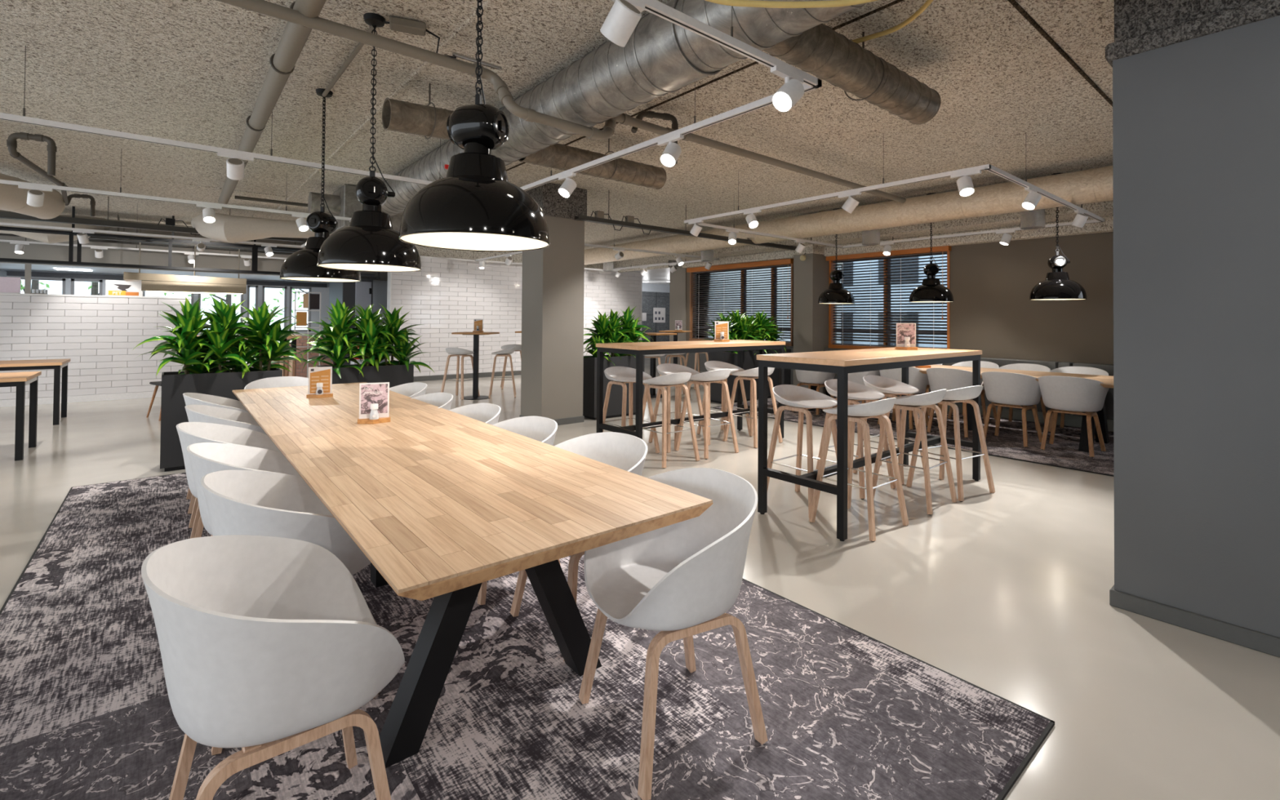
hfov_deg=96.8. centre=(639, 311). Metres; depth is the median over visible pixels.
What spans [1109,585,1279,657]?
baseboard
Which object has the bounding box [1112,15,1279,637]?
wall
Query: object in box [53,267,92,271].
recessed light
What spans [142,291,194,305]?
window
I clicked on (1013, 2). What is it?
trim
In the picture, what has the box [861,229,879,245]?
outlet
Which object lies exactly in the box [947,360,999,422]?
armchair
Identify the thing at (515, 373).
trim
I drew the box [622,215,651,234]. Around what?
junction box
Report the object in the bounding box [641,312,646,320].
notice
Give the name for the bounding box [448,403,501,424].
armchair
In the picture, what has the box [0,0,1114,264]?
ceiling
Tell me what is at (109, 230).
pipe
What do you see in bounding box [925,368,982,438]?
armchair
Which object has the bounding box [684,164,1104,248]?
track
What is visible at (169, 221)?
junction box
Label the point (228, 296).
tree
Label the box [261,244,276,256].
track spotlight
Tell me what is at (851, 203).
track spotlight
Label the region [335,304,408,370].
dracaena plant
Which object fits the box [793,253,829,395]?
column
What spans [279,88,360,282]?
pendant lamp
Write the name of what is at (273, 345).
dracaena plant
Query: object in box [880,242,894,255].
track spotlight
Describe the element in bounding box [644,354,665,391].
bar stool
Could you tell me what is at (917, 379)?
armchair
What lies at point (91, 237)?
cable tray
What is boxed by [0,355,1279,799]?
floor
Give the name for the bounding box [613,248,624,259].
track spotlight
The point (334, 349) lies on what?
dracaena plant
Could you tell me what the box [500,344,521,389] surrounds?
bar stool
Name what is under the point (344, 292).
wall
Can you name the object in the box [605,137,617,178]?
hanger
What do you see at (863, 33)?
hanger
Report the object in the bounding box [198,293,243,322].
window
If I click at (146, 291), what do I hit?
light
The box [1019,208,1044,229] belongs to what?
outlet
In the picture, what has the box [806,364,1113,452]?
dining table
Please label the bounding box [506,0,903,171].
trim
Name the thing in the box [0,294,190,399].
tiled wall
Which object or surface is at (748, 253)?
ceiling beam
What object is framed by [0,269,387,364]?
wall
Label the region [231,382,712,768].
dining table
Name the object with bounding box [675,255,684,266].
track spotlight
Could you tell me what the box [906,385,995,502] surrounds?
bar stool
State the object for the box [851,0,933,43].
hose
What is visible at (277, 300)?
tree
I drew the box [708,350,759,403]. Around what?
planter
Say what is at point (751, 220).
track spotlight
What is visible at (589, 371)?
planter
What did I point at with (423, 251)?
trim
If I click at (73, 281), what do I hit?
window
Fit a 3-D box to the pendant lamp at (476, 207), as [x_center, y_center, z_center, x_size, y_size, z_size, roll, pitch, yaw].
[-0.594,-0.960,2.098,0.531,1.415,0.531,1,-1,-35]
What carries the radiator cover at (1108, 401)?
attached to the wall at (992, 311)
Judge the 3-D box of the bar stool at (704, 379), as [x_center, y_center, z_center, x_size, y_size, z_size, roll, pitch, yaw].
[0.684,0.995,5.775,0.494,0.851,0.444,1,-1,-38]
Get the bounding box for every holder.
[306,366,333,398]
[357,382,390,423]
[472,319,483,332]
[674,320,682,331]
[714,321,729,342]
[894,323,917,350]
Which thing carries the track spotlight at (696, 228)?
hanging from the track at (988, 167)
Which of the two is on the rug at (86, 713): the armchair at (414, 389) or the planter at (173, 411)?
the armchair at (414, 389)
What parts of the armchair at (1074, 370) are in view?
leg frame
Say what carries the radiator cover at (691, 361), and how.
attached to the wall at (992, 311)
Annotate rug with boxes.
[0,472,1054,799]
[711,397,1114,476]
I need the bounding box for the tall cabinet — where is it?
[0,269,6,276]
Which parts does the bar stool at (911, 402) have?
leg frame, mounting plate, leg frame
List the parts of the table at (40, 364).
apron rail, leg, leg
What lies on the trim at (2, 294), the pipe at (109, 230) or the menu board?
the menu board
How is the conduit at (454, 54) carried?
attached to the pipe at (262, 6)
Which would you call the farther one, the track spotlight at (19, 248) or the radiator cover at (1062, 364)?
the track spotlight at (19, 248)
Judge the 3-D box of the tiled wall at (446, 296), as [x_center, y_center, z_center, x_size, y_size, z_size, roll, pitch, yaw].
[-2.597,0.191,13.811,6.640,2.620,0.200,1,-1,-40]
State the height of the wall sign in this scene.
0.420 m
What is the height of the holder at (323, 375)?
0.225 m
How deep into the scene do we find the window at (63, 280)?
11.92 m
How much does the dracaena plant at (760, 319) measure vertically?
0.798 m
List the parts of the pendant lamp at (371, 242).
lamp shade, cap knob, chain, power cord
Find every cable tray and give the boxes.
[0,195,306,242]
[0,214,305,248]
[0,227,295,254]
[88,216,295,253]
[574,193,796,250]
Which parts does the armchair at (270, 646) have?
leg frame, leg frame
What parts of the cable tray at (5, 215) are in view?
threaded rod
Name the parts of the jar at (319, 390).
glass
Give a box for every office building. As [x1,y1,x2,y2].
[711,263,842,343]
[840,254,946,347]
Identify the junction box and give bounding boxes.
[157,217,199,235]
[382,16,456,58]
[591,210,622,231]
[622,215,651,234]
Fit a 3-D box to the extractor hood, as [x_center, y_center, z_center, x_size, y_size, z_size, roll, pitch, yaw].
[-8.688,-0.992,10.925,1.800,1.245,0.700,1,-1,-40]
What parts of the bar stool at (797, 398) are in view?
leg frame, mounting plate, leg frame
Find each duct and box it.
[0,173,65,219]
[0,214,109,244]
[191,213,333,243]
[307,184,403,232]
[381,0,867,217]
[382,97,453,140]
[518,142,666,189]
[584,165,1113,265]
[762,23,940,124]
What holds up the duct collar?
attached to the ventilation duct at (607, 82)
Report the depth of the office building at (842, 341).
15.77 m
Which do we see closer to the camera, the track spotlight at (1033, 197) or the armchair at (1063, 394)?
the track spotlight at (1033, 197)
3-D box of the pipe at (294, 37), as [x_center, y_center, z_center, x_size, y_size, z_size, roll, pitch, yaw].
[-2.332,-1.530,3.662,0.139,0.132,10.600,1,-1,-40]
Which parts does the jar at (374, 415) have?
glass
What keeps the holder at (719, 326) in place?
on the bar table at (639, 349)
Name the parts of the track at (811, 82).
rail, rail, rail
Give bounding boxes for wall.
[0,226,387,280]
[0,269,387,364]
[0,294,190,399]
[328,273,374,364]
[390,257,640,377]
[641,291,669,355]
[669,231,1113,365]
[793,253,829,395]
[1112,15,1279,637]
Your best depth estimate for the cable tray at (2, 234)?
11.10 m
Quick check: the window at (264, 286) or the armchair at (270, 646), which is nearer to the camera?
the armchair at (270, 646)
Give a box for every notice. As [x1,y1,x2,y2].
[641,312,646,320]
[653,307,665,322]
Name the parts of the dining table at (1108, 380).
leg, leg, leg, leg, leg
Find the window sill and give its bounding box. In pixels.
[824,347,849,350]
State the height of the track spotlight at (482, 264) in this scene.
0.178 m
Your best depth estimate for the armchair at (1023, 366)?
7.46 m
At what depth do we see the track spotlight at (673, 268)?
12.37 m
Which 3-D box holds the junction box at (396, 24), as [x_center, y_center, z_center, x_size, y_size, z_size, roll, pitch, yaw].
[-1.284,-1.567,3.289,0.417,0.170,0.145,1,-1,-22]
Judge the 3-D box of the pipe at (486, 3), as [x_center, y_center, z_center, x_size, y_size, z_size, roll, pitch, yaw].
[-3.521,-1.634,6.313,0.030,0.022,9.800,1,-1,-40]
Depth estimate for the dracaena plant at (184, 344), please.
5.02 m
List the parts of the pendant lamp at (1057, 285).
chain, lamp shade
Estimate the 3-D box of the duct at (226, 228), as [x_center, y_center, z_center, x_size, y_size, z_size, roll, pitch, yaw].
[-5.903,-1.283,8.958,2.364,0.487,0.924,1,-1,-12]
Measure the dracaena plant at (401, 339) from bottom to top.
0.801 m
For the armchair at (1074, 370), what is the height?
0.786 m
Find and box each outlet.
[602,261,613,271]
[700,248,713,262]
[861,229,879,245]
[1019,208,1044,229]
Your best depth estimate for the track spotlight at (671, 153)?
3.76 m
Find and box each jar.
[315,382,323,395]
[368,403,378,419]
[720,331,724,339]
[903,337,910,346]
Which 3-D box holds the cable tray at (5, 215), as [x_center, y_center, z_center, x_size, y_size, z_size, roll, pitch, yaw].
[-7.537,-1.426,8.051,6.600,0.425,0.120,1,-1,-40]
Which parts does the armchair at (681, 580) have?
leg frame, leg frame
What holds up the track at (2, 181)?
hanging from the ceiling at (189, 71)
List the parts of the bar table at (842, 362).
leg, apron rail, leg, leg, apron rail, leg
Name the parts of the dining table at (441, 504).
leg, leg, leg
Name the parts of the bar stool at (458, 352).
leg frame, leg frame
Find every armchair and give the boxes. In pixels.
[141,534,404,799]
[176,422,281,538]
[182,392,248,514]
[184,404,267,528]
[186,442,301,536]
[200,470,375,755]
[244,376,308,389]
[389,382,426,397]
[409,392,453,410]
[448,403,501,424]
[477,416,560,605]
[510,431,647,661]
[578,467,768,799]
[791,369,835,415]
[834,370,880,415]
[877,366,928,429]
[899,364,942,416]
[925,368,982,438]
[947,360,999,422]
[981,371,1042,447]
[995,363,1050,430]
[1037,375,1109,457]
[1048,366,1108,438]
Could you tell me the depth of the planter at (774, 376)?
9.86 m
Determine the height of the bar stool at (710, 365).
0.851 m
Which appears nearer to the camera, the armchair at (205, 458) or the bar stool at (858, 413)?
the armchair at (205, 458)
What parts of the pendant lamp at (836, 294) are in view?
lamp shade, chain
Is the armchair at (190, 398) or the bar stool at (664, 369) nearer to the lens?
the armchair at (190, 398)
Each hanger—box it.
[424,83,435,138]
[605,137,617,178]
[844,31,884,100]
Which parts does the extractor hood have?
hanger rod, panel, panel, hanger rod, hanger rod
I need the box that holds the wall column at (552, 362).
[520,215,584,419]
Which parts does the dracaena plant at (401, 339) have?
stem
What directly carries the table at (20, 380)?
on the floor
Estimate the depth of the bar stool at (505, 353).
9.61 m
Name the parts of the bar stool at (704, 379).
leg frame, mounting plate, leg frame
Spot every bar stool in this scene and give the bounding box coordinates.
[440,347,479,399]
[488,346,515,398]
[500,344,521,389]
[602,366,659,453]
[642,372,699,468]
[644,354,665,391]
[648,363,704,448]
[661,353,690,397]
[675,368,738,459]
[685,351,708,390]
[696,360,750,435]
[723,367,782,448]
[767,384,836,517]
[808,397,908,542]
[815,378,895,499]
[853,374,924,484]
[872,389,957,515]
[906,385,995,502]
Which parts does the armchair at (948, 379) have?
leg frame, leg frame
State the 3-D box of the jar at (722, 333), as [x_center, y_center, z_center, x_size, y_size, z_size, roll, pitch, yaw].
[0.912,0.263,6.303,0.052,0.085,0.053,0,-1,0]
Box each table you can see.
[0,358,70,425]
[0,371,41,461]
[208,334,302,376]
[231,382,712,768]
[451,331,499,399]
[595,339,785,439]
[643,332,676,397]
[658,330,691,382]
[756,347,982,541]
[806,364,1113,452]
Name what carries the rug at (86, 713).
on the floor
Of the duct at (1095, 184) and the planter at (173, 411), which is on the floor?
the planter at (173, 411)
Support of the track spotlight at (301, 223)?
hanging from the track at (2, 181)
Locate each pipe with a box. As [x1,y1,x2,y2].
[0,209,192,227]
[109,230,301,245]
[215,0,906,203]
[217,0,326,204]
[234,195,307,206]
[631,111,678,164]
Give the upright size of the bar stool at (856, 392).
0.851 m
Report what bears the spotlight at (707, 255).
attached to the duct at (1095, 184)
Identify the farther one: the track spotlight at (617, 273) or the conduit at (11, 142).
the track spotlight at (617, 273)
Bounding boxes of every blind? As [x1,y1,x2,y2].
[692,264,791,342]
[832,251,946,348]
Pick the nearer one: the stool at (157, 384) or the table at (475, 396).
the stool at (157, 384)
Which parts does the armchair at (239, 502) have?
leg frame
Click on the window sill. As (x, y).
(825, 348)
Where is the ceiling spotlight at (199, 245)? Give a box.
[197,243,204,248]
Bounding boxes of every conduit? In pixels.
[6,132,67,186]
[61,182,95,216]
[321,25,377,97]
[452,51,502,70]
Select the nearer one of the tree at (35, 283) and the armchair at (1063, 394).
the armchair at (1063, 394)
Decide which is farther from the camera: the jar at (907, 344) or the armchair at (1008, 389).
the armchair at (1008, 389)
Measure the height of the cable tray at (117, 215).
0.365 m
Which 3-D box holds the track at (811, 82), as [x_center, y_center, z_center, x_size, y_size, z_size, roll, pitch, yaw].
[-2.736,-1.439,2.204,6.586,0.487,3.566,1,-1,-40]
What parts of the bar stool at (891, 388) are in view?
leg frame, mounting plate, leg frame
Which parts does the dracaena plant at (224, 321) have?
stem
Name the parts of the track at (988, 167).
rail, rail, rail, rail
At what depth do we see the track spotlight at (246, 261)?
11.53 m
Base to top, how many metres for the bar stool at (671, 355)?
0.851 m
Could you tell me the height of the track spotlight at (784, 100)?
0.188 m
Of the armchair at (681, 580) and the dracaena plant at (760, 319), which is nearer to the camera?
the armchair at (681, 580)
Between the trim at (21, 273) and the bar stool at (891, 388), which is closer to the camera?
the bar stool at (891, 388)
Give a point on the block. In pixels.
(927, 366)
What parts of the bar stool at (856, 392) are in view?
leg frame, leg frame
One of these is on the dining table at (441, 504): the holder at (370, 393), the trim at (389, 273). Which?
the holder at (370, 393)
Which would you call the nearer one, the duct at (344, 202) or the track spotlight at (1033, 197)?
the track spotlight at (1033, 197)
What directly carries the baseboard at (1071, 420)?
attached to the wall at (992, 311)
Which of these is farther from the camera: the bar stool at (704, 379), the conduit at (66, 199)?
the conduit at (66, 199)
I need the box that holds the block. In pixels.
[915,364,930,368]
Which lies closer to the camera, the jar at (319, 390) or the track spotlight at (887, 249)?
the jar at (319, 390)
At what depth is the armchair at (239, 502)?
1.88 m
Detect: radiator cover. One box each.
[683,347,793,384]
[823,350,923,395]
[923,357,1059,412]
[1057,361,1074,414]
[1072,362,1113,419]
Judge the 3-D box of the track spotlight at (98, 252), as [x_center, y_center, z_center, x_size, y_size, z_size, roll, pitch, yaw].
[-9.682,-1.054,10.167,0.196,0.187,0.160,0,-1,-2]
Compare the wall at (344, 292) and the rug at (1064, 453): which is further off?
the wall at (344, 292)
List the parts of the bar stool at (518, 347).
leg frame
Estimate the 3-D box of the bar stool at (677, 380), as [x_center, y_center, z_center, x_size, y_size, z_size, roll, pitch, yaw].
[0.252,0.987,5.418,0.494,0.851,0.444,1,-1,-40]
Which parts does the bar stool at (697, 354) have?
leg frame, leg frame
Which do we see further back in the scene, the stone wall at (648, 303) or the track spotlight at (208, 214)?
the stone wall at (648, 303)
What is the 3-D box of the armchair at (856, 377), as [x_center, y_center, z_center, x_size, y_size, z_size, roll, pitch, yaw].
[2.973,1.061,7.758,0.519,0.786,0.589,1,-1,-40]
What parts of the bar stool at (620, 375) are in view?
leg frame, leg frame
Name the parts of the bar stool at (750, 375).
leg frame, mounting plate, leg frame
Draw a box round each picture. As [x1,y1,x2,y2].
[360,383,387,413]
[675,320,681,328]
[897,324,915,343]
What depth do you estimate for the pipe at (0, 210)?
9.33 m
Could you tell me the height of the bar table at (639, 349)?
1.100 m
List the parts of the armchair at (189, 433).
leg frame, leg frame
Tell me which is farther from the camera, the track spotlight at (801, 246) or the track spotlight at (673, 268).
the track spotlight at (673, 268)
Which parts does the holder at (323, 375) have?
printed panel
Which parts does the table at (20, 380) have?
apron rail, leg, apron rail, leg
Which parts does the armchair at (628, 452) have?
leg frame, leg frame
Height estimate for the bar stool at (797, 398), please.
0.851 m
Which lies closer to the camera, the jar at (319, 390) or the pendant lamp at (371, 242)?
the pendant lamp at (371, 242)
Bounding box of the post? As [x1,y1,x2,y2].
[24,262,31,293]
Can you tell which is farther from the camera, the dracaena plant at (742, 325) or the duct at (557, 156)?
the dracaena plant at (742, 325)
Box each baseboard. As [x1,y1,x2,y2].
[791,384,1113,431]
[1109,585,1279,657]
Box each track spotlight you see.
[9,242,29,253]
[17,185,52,207]
[72,230,93,244]
[90,247,107,257]
[184,253,199,263]
[192,239,209,251]
[196,204,222,222]
[217,151,253,180]
[240,256,251,266]
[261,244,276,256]
[291,214,308,231]
[479,259,484,268]
[504,254,512,265]
[558,172,576,197]
[600,0,644,47]
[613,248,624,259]
[614,269,621,277]
[640,266,647,275]
[657,133,684,167]
[669,263,676,272]
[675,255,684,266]
[688,220,702,236]
[703,261,711,270]
[725,229,738,244]
[743,209,761,228]
[770,65,804,111]
[795,240,805,253]
[838,191,861,213]
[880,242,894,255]
[950,169,981,196]
[995,230,1015,245]
[1022,186,1041,209]
[1071,209,1088,227]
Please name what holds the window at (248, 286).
in the wall at (380, 287)
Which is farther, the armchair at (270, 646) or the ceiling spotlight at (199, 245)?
the ceiling spotlight at (199, 245)
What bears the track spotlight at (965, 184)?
hanging from the track at (988, 167)
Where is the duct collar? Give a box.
[631,0,721,93]
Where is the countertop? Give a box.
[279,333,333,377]
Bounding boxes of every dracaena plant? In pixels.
[132,295,243,376]
[168,296,266,373]
[228,301,317,377]
[297,297,376,378]
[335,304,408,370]
[352,303,435,373]
[583,310,624,364]
[588,308,638,356]
[606,306,652,356]
[702,311,742,353]
[726,309,759,351]
[742,314,772,354]
[747,309,781,353]
[764,315,786,351]
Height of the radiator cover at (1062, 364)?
0.660 m
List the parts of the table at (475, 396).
plate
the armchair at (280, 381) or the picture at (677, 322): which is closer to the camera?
the armchair at (280, 381)
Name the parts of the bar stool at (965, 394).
leg frame, mounting plate, leg frame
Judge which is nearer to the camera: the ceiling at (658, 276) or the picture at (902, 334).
the picture at (902, 334)
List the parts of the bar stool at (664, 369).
leg frame, leg frame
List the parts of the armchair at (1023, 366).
leg frame, leg frame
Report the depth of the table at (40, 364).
6.92 m
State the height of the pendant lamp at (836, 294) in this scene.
1.430 m
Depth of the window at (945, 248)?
9.40 m
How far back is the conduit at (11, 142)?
5.19 m
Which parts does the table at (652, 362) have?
plate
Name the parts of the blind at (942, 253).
ladder cord, ladder cord, head rail, rail, ladder cord, pull cord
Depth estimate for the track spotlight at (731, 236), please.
7.63 m
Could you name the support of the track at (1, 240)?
hanging from the ceiling at (189, 71)
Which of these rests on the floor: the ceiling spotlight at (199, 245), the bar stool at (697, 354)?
the bar stool at (697, 354)
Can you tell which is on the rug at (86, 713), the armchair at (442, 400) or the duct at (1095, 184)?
the armchair at (442, 400)
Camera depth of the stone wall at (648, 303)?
21.23 m
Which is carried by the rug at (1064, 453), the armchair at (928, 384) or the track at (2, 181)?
the armchair at (928, 384)
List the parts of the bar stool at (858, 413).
leg frame, mounting plate, leg frame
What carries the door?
in the wall at (344, 292)
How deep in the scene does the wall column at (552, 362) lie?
7.20 m
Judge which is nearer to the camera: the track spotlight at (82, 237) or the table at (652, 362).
the track spotlight at (82, 237)
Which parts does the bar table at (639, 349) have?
leg, apron rail, leg, apron rail, leg, leg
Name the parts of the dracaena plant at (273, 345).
stem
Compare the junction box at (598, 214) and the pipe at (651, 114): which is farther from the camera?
the junction box at (598, 214)
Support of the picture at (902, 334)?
on the holder at (903, 330)
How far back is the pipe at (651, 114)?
4.53 m
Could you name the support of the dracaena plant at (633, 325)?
in the planter at (589, 371)
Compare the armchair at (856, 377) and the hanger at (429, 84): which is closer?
the hanger at (429, 84)
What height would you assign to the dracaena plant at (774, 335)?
0.770 m
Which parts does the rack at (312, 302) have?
post, post, post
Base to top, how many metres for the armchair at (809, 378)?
0.786 m
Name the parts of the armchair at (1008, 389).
leg frame, leg frame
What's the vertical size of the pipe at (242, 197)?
0.042 m
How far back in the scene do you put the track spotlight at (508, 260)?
10.85 m
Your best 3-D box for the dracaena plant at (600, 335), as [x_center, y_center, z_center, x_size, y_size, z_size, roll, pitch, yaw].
[-0.527,0.344,7.855,0.679,0.758,0.767,0,-1,1]
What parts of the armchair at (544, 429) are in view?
leg frame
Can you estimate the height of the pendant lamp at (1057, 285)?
1.430 m
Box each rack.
[31,288,48,293]
[293,291,320,377]
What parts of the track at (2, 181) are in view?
rail, rail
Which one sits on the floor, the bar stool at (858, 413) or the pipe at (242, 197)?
the bar stool at (858, 413)
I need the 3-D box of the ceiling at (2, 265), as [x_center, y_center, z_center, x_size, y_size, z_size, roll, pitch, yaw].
[-12.121,-0.889,10.680,12.900,0.050,2.100,1,-1,-40]
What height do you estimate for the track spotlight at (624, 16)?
0.188 m
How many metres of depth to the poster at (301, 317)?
11.82 m
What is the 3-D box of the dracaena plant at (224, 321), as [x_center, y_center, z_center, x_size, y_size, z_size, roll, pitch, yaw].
[-3.808,0.248,5.329,0.730,0.791,0.831,0,-1,21]
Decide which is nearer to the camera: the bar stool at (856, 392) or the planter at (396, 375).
the bar stool at (856, 392)
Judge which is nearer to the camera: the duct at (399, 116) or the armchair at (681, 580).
the armchair at (681, 580)
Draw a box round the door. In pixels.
[355,281,371,337]
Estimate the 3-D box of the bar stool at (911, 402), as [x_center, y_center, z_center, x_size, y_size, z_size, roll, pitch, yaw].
[2.041,0.986,4.243,0.494,0.851,0.444,1,-1,-41]
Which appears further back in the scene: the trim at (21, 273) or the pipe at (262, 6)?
the trim at (21, 273)
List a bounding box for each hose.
[704,0,877,8]
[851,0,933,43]
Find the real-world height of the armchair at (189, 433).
0.786 m
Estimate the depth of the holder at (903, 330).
4.81 m
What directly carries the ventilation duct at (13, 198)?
attached to the ceiling at (189, 71)
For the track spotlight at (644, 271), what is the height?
0.188 m
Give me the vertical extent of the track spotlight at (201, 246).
0.178 m
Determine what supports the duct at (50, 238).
hanging from the cable tray at (117, 215)
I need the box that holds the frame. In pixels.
[0,206,380,279]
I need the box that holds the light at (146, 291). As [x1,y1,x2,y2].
[146,290,240,294]
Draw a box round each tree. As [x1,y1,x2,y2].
[20,280,49,293]
[88,281,99,295]
[164,292,272,327]
[268,288,307,325]
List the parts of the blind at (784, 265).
rail, head rail, pull cord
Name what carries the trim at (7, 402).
attached to the tiled wall at (99, 335)
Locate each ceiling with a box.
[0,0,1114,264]
[0,262,376,282]
[613,262,670,284]
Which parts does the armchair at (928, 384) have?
leg frame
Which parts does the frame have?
hanger post, rail, rail, rail, rail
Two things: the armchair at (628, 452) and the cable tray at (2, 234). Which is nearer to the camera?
the armchair at (628, 452)
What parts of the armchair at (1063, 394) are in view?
leg frame, leg frame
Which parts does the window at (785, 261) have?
pane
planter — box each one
[160,368,282,471]
[315,363,413,387]
[582,355,644,419]
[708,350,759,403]
[757,348,791,398]
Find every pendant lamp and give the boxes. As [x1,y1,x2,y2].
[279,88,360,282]
[316,12,422,271]
[398,0,550,251]
[817,208,854,304]
[908,193,954,302]
[1029,173,1087,300]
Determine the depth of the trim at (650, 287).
21.13 m
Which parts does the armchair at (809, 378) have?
leg frame, leg frame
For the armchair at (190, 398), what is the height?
0.786 m
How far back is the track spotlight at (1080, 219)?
6.09 m
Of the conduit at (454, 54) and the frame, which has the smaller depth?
the conduit at (454, 54)
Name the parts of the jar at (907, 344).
glass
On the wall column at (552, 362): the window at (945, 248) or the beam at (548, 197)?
the beam at (548, 197)
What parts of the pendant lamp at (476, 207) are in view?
lamp shade, chain, power cord, cap knob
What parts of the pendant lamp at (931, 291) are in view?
chain, lamp shade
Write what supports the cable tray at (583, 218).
hanging from the ceiling at (189, 71)
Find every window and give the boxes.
[12,276,65,294]
[71,278,102,295]
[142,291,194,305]
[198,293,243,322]
[246,284,257,325]
[262,285,287,327]
[288,286,311,331]
[686,258,793,346]
[826,245,951,349]
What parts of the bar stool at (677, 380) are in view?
leg frame, mounting plate, leg frame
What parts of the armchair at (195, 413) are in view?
leg frame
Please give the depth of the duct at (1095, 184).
7.29 m
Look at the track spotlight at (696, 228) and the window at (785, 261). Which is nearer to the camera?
the track spotlight at (696, 228)
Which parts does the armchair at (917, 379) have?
leg frame, leg frame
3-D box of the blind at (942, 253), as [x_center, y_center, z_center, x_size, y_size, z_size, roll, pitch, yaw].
[4.024,-0.167,9.310,0.094,1.500,1.930,1,-1,-40]
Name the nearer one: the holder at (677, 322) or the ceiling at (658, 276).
the holder at (677, 322)
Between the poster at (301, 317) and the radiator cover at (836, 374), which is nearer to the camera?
the radiator cover at (836, 374)
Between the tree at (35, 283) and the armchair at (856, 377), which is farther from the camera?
the tree at (35, 283)
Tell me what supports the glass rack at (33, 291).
on the trim at (2, 294)
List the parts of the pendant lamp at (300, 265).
cap knob, lamp shade, chain, power cord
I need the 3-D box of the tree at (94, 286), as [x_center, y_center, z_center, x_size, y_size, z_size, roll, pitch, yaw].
[-16.913,0.301,17.346,4.309,8.275,3.223,1,-1,-40]
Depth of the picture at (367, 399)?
3.25 m
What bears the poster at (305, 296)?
attached to the rack at (312, 302)
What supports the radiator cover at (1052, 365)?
attached to the wall at (992, 311)
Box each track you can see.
[0,0,822,191]
[0,150,351,248]
[0,237,286,259]
[475,233,719,271]
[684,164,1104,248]
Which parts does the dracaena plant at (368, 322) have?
stem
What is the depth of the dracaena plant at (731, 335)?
9.25 m
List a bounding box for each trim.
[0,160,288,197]
[0,293,191,299]
[0,391,161,407]
[4,270,327,287]
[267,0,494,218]
[386,255,642,361]
[413,371,520,381]
[414,244,668,272]
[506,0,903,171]
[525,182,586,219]
[642,283,669,293]
[643,295,669,333]
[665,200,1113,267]
[668,259,682,267]
[791,244,824,255]
[1007,0,1112,106]
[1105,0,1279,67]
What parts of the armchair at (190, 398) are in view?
leg frame, leg frame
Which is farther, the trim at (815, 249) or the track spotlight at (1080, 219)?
the trim at (815, 249)
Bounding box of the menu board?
[0,276,21,293]
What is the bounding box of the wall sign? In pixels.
[105,280,142,296]
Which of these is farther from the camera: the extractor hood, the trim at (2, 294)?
the extractor hood
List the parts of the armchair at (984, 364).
leg frame, leg frame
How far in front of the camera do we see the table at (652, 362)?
9.91 m
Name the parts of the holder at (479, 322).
printed panel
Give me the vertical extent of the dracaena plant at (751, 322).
0.773 m
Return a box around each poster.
[296,311,306,325]
[302,293,308,307]
[309,293,319,309]
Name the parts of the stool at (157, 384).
leg, seat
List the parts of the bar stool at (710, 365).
leg frame, leg frame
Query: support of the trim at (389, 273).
attached to the tiled wall at (446, 296)
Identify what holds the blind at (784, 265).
attached to the window at (785, 261)
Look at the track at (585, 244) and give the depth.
11.04 m
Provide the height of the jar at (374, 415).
0.085 m
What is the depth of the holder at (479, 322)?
9.62 m
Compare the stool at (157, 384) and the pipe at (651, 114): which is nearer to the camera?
the pipe at (651, 114)
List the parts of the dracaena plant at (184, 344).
stem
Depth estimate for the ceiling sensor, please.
9.76 m
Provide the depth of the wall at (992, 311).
7.77 m
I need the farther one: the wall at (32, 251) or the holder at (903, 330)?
the wall at (32, 251)
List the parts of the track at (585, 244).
rail, rail, rail, rail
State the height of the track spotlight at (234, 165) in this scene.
0.188 m
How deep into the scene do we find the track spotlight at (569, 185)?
4.74 m
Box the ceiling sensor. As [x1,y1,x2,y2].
[800,253,805,260]
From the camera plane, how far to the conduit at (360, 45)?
3.71 m
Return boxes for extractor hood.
[123,229,246,294]
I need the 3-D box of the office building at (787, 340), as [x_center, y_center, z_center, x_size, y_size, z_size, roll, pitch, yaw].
[2.506,0.087,18.550,8.500,3.030,7.000,1,-1,-40]
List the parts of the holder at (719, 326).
printed panel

